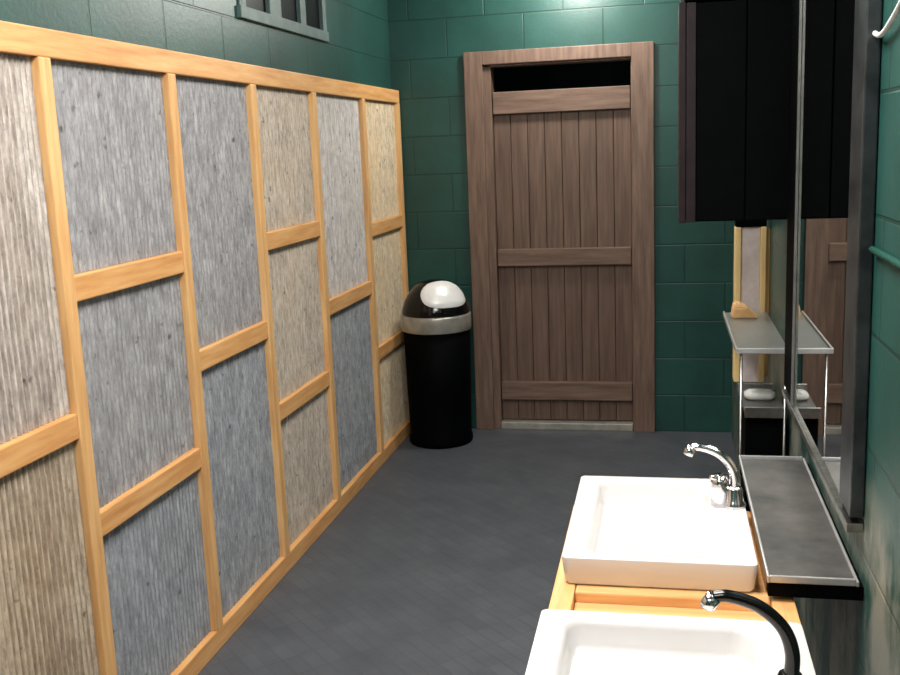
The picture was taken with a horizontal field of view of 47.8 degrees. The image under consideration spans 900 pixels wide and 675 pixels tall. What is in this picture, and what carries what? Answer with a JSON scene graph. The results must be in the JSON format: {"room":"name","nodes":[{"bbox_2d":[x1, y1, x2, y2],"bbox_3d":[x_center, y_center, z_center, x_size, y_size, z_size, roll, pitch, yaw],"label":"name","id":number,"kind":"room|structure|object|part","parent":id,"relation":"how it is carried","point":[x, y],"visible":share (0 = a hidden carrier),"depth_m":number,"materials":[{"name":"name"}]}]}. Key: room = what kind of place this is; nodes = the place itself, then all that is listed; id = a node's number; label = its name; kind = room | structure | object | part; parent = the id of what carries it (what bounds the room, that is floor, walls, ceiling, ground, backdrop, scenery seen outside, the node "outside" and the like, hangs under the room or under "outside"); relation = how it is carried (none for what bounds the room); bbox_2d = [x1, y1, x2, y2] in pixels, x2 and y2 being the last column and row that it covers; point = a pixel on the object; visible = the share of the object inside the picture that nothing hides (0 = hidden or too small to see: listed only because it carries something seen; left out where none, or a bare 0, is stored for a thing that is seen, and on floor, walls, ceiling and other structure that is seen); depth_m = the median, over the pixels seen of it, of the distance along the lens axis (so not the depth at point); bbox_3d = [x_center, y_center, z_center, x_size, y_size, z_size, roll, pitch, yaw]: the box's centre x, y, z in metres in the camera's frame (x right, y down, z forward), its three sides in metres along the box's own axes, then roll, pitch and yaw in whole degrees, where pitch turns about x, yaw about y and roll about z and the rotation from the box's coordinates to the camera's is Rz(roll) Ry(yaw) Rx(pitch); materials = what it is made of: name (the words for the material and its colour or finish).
{"room":"public restroom","nodes":[
{"label":"public restroom","id":0,"kind":"room"},
{"bbox_2d":[0,0,390,88],"bbox_3d":[-1.072,-0.143,2.503,0.151,2.650,7.030,0,11,12],"label":"wall","id":1,"kind":"structure","parent":0,"point":[357,50],"depth_m":3.54,"materials":[{"name":"teal tile"}]},
{"bbox_2d":[0,20,410,674],"bbox_3d":[-0.806,0.076,3.259,0.051,1.920,5.210,0,11,12],"label":"panelling","id":2,"kind":"object","parent":1,"relation":"attached to","point":[204,289],"visible":0.99,"depth_m":3.10,"materials":[{"name":"brown wood"}]},
{"bbox_3d":[-1.019,0.278,2.280,0.045,0.066,0.587,0,11,12],"label":"cross rail","id":3,"kind":"part","parent":2,"relation":"part of","materials":[{"name":"brown wood"}]},
{"bbox_3d":[-0.900,-0.176,2.831,0.045,0.066,0.591,0,11,12],"label":"cross rail","id":4,"kind":"part","parent":2,"relation":"part of","materials":[{"name":"brown wood"}]},
{"bbox_3d":[-0.875,0.438,2.946,0.045,0.066,0.591,0,11,12],"label":"cross rail","id":5,"kind":"part","parent":2,"relation":"part of","materials":[{"name":"brown wood"}]},
{"bbox_3d":[-0.843,-0.834,3.089,0.047,0.068,5.210,0,11,12],"label":"rail","id":6,"kind":"part","parent":2,"relation":"part of","materials":[{"name":"brown wood"}]},
{"bbox_3d":[-0.756,0.024,3.496,0.045,0.066,0.568,0,11,12],"label":"cross rail","id":7,"kind":"part","parent":2,"relation":"part of","materials":[{"name":"brown wood"}]},
{"bbox_3d":[-0.769,0.984,3.430,0.047,0.070,5.210,0,11,12],"label":"rail","id":8,"kind":"part","parent":2,"relation":"part of","materials":[{"name":"brown wood"}]},
{"bbox_3d":[-0.637,-0.409,4.045,0.045,0.066,0.597,0,11,12],"label":"cross rail","id":9,"kind":"part","parent":2,"relation":"part of","materials":[{"name":"brown wood"}]},
{"bbox_3d":[-0.611,0.234,4.166,0.045,0.066,0.597,0,11,12],"label":"cross rail","id":10,"kind":"part","parent":2,"relation":"part of","materials":[{"name":"brown wood"}]},
{"bbox_3d":[-0.481,-0.189,4.765,0.045,0.066,0.664,0,11,12],"label":"cross rail","id":11,"kind":"part","parent":2,"relation":"part of","materials":[{"name":"brown wood"}]},
{"bbox_3d":[-0.349,-0.594,5.373,0.045,0.066,0.609,0,11,12],"label":"cross rail","id":12,"kind":"part","parent":2,"relation":"part of","materials":[{"name":"brown wood"}]},
{"bbox_3d":[-0.324,0.030,5.490,0.045,0.066,0.609,0,11,12],"label":"cross rail","id":13,"kind":"part","parent":2,"relation":"part of","materials":[{"name":"brown wood"}]},
{"bbox_2d":[237,0,328,41],"bbox_3d":[-0.689,-1.428,4.043,0.086,0.405,0.970,0,11,12],"label":"window","id":14,"kind":"structure","parent":1,"relation":"in","point":[307,18],"depth_m":4.12,"materials":[{"name":"grey paint"}]},
{"bbox_3d":[-0.739,-1.366,3.754,0.008,0.295,0.230,0,11,12],"label":"pane","id":15,"kind":"part","parent":14,"relation":"part of","materials":[{"name":"glass"}]},
{"bbox_3d":[-0.667,-1.431,4.085,0.008,0.295,0.220,0,11,12],"label":"pane","id":16,"kind":"part","parent":14,"relation":"part of","materials":[{"name":"glass"}]},
{"bbox_3d":[-0.608,-1.485,4.358,0.008,0.295,0.220,0,11,12],"label":"pane","id":17,"kind":"part","parent":14,"relation":"part of","materials":[{"name":"glass"}]},
{"bbox_2d":[198,404,737,674],"bbox_3d":[-0.008,1.178,2.693,2.150,0.100,7.630,0,11,12],"label":"floor","id":18,"kind":"structure","parent":0,"point":[445,561],"depth_m":4.01,"materials":[{"name":"stone"}]},
{"bbox_2d":[401,279,472,448],"bbox_3d":[-0.065,0.129,5.575,0.380,0.904,0.380,0,11,12],"label":"waste bin","id":19,"kind":"object","parent":18,"relation":"on","point":[436,314],"visible":1,"depth_m":5.43,"materials":[{"name":"black metal"}]},
{"bbox_3d":[-0.079,-0.225,5.508,0.374,0.183,0.374,0,11,12],"label":"lid","id":20,"kind":"part","parent":19,"relation":"part of","materials":[{"name":"plastic"}]},
{"bbox_2d":[548,506,800,623],"bbox_3d":[0.382,0.911,1.747,0.455,0.740,1.530,0,11,12],"label":"countertop","id":21,"kind":"structure","parent":18,"relation":"on","point":[566,595],"depth_m":1.96,"materials":[{"name":"brown wood"}]},
{"bbox_2d":[562,476,757,591],"bbox_3d":[0.455,0.413,2.212,0.374,0.059,0.508,0,11,12],"label":"basin","id":22,"kind":"object","parent":21,"relation":"in","point":[656,532],"visible":0.94,"depth_m":2.16,"materials":[{"name":"white ceramic"}]},
{"bbox_2d":[683,443,745,509],"bbox_3d":[0.582,0.303,2.230,0.134,0.142,0.052,-2,11,3],"label":"tap","id":23,"kind":"object","parent":22,"relation":"on","point":[724,494],"visible":1,"depth_m":2.22,"materials":[{"name":"silver metal"}]},
{"bbox_3d":[0.582,0.309,2.222,0.014,0.026,0.041,7,14,42],"label":"lever","id":24,"kind":"part","parent":23,"relation":"part of","materials":[{"name":"silver metal"}]},
{"bbox_3d":[0.584,0.287,2.233,0.105,0.113,0.022,0,11,12],"label":"spout","id":25,"kind":"part","parent":23,"relation":"part of","materials":[{"name":"silver metal"}]},
{"bbox_3d":[0.596,0.337,2.240,0.040,0.070,0.040,0,11,12],"label":"handle","id":26,"kind":"part","parent":23,"relation":"part of","materials":[{"name":"silver metal"}]},
{"bbox_2d":[525,609,815,674],"bbox_3d":[0.322,0.554,1.492,0.435,0.059,0.528,0,11,12],"label":"basin","id":27,"kind":"object","parent":21,"relation":"in","point":[566,642],"visible":0.91,"depth_m":1.69,"materials":[{"name":"white ceramic"}]},
{"bbox_2d":[700,589,801,674],"bbox_3d":[0.435,0.441,1.452,0.153,0.167,0.052,0,11,12],"label":"tap","id":28,"kind":"object","parent":27,"relation":"on","point":[710,600],"visible":1,"depth_m":1.43,"materials":[{"name":"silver metal"}]},
{"bbox_2d":[723,311,786,511],"bbox_3d":[0.982,0.460,3.318,0.148,1.000,0.659,0,11,12],"label":"shelf unit","id":29,"kind":"object","parent":18,"relation":"on","point":[762,424],"visible":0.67,"depth_m":2.99,"materials":[{"name":"metal"}]},
{"bbox_3d":[0.863,0.527,3.026,0.008,0.985,0.008,0,11,12],"label":"post","id":30,"kind":"part","parent":29,"relation":"part of","materials":[{"name":"metal"}]},
{"bbox_2d":[731,301,757,317],"bbox_3d":[1.002,-0.096,3.451,0.087,0.051,0.075,0,11,12],"label":"wedge","id":31,"kind":"object","parent":29,"relation":"on","point":[738,309],"visible":1,"depth_m":3.42,"materials":[{"name":"beige wood"}]},
{"bbox_3d":[0.968,-0.023,3.231,0.140,0.008,0.649,0,11,12],"label":"glass","id":32,"kind":"part","parent":29,"relation":"part of","materials":[{"name":"clear glass"}]},
{"bbox_2d":[744,389,774,400],"bbox_3d":[0.952,0.175,3.122,0.090,0.026,0.065,0,11,12],"label":"soap bar","id":33,"kind":"object","parent":29,"relation":"on","point":[750,394],"visible":1,"depth_m":3.10,"materials":[{"name":"plastic"}]},
{"bbox_2d":[737,383,786,417],"bbox_3d":[0.948,0.190,3.091,0.118,0.033,0.304,0,11,12],"label":"shelf","id":34,"kind":"object","parent":29,"relation":"on","point":[774,408],"depth_m":3.03,"materials":[{"name":"metal"}]},
{"bbox_3d":[0.983,0.527,3.000,0.008,0.985,0.008,0,11,12],"label":"post","id":35,"kind":"part","parent":29,"relation":"part of","materials":[{"name":"metal"}]},
{"bbox_2d":[387,0,732,431],"bbox_3d":[0.603,-0.792,5.602,1.850,2.650,0.150,0,11,12],"label":"wall","id":36,"kind":"structure","parent":0,"point":[429,39],"depth_m":5.51,"materials":[{"name":"teal tile"}]},
{"bbox_2d":[463,41,654,431],"bbox_3d":[0.620,-0.517,5.621,1.006,2.100,0.150,0,11,12],"label":"door","id":37,"kind":"structure","parent":36,"relation":"in","point":[529,394],"depth_m":5.60,"materials":[{"name":"brown wood"}]},
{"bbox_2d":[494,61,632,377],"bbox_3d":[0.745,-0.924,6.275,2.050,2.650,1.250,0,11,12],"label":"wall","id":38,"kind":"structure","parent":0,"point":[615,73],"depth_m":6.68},
{"bbox_2d":[731,0,899,674],"bbox_3d":[0.885,-0.146,2.090,0.150,2.650,7.030,0,11,12],"label":"wall","id":39,"kind":"structure","parent":0,"point":[843,637],"depth_m":1.74,"materials":[{"name":"teal tile"}]},
{"bbox_2d":[678,0,791,222],"bbox_3d":[0.817,-0.720,2.906,0.317,0.758,0.232,0,11,12],"label":"upper cabinet","id":40,"kind":"object","parent":39,"relation":"attached to","point":[734,56],"visible":0.94,"depth_m":2.81,"materials":[{"name":"black wood"}]},
{"bbox_3d":[0.674,-0.645,2.952,0.019,0.606,0.220,0,11,12],"label":"panel","id":41,"kind":"part","parent":40,"relation":"part of","materials":[{"name":"brown wood"}]},
{"bbox_3d":[0.754,-0.625,2.824,0.132,0.595,0.012,0,11,12],"label":"cabinet door","id":42,"kind":"part","parent":40,"relation":"part of","materials":[{"name":"black wood"}]},
{"bbox_3d":[0.886,-0.625,2.796,0.132,0.595,0.012,0,11,12],"label":"cabinet door","id":43,"kind":"part","parent":40,"relation":"part of","materials":[{"name":"black wood"}]},
{"bbox_2d":[733,220,769,381],"bbox_3d":[1.063,-0.153,3.581,0.116,0.622,0.070,0,11,12],"label":"panelling","id":44,"kind":"structure","parent":39,"relation":"attached to","point":[751,237],"depth_m":3.54,"materials":[{"name":"brown wood"}]},
{"bbox_2d":[739,455,863,600],"bbox_3d":[0.753,0.395,2.242,0.171,0.043,0.755,0,11,12],"label":"shelf","id":45,"kind":"object","parent":39,"relation":"attached to","point":[804,554],"visible":1,"depth_m":2.11,"materials":[{"name":"metal"}]},
{"bbox_2d":[782,0,881,532],"bbox_3d":[0.828,-0.336,2.262,0.031,1.215,1.050,0,11,12],"label":"wall mirror","id":46,"kind":"object","parent":39,"relation":"attached to","point":[835,71],"visible":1,"depth_m":2.04,"materials":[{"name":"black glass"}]},
{"bbox_3d":[0.851,0.252,2.373,0.030,0.017,1.050,0,11,12],"label":"rail","id":47,"kind":"part","parent":46,"relation":"part of","materials":[{"name":"metal"}]},
{"bbox_3d":[0.824,-0.317,2.223,0.023,1.177,0.775,0,11,12],"label":"glass","id":48,"kind":"part","parent":46,"relation":"part of","materials":[{"name":"mirror"}]},
{"bbox_2d":[869,246,899,268],"bbox_3d":[0.561,0.006,0.955,0.012,0.017,1.660,0,11,12],"label":"trim","id":49,"kind":"structure","parent":39,"relation":"attached to","point":[874,250],"depth_m":1.63,"materials":[{"name":"green paint"}]},
{"bbox_2d":[872,0,899,37],"bbox_3d":[0.681,-0.536,1.544,0.009,0.133,0.449,0,11,12],"label":"cable","id":50,"kind":"object","parent":39,"relation":"attached to","point":[896,11],"visible":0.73,"depth_m":1.59,"materials":[{"name":"plastic"}]}
]}

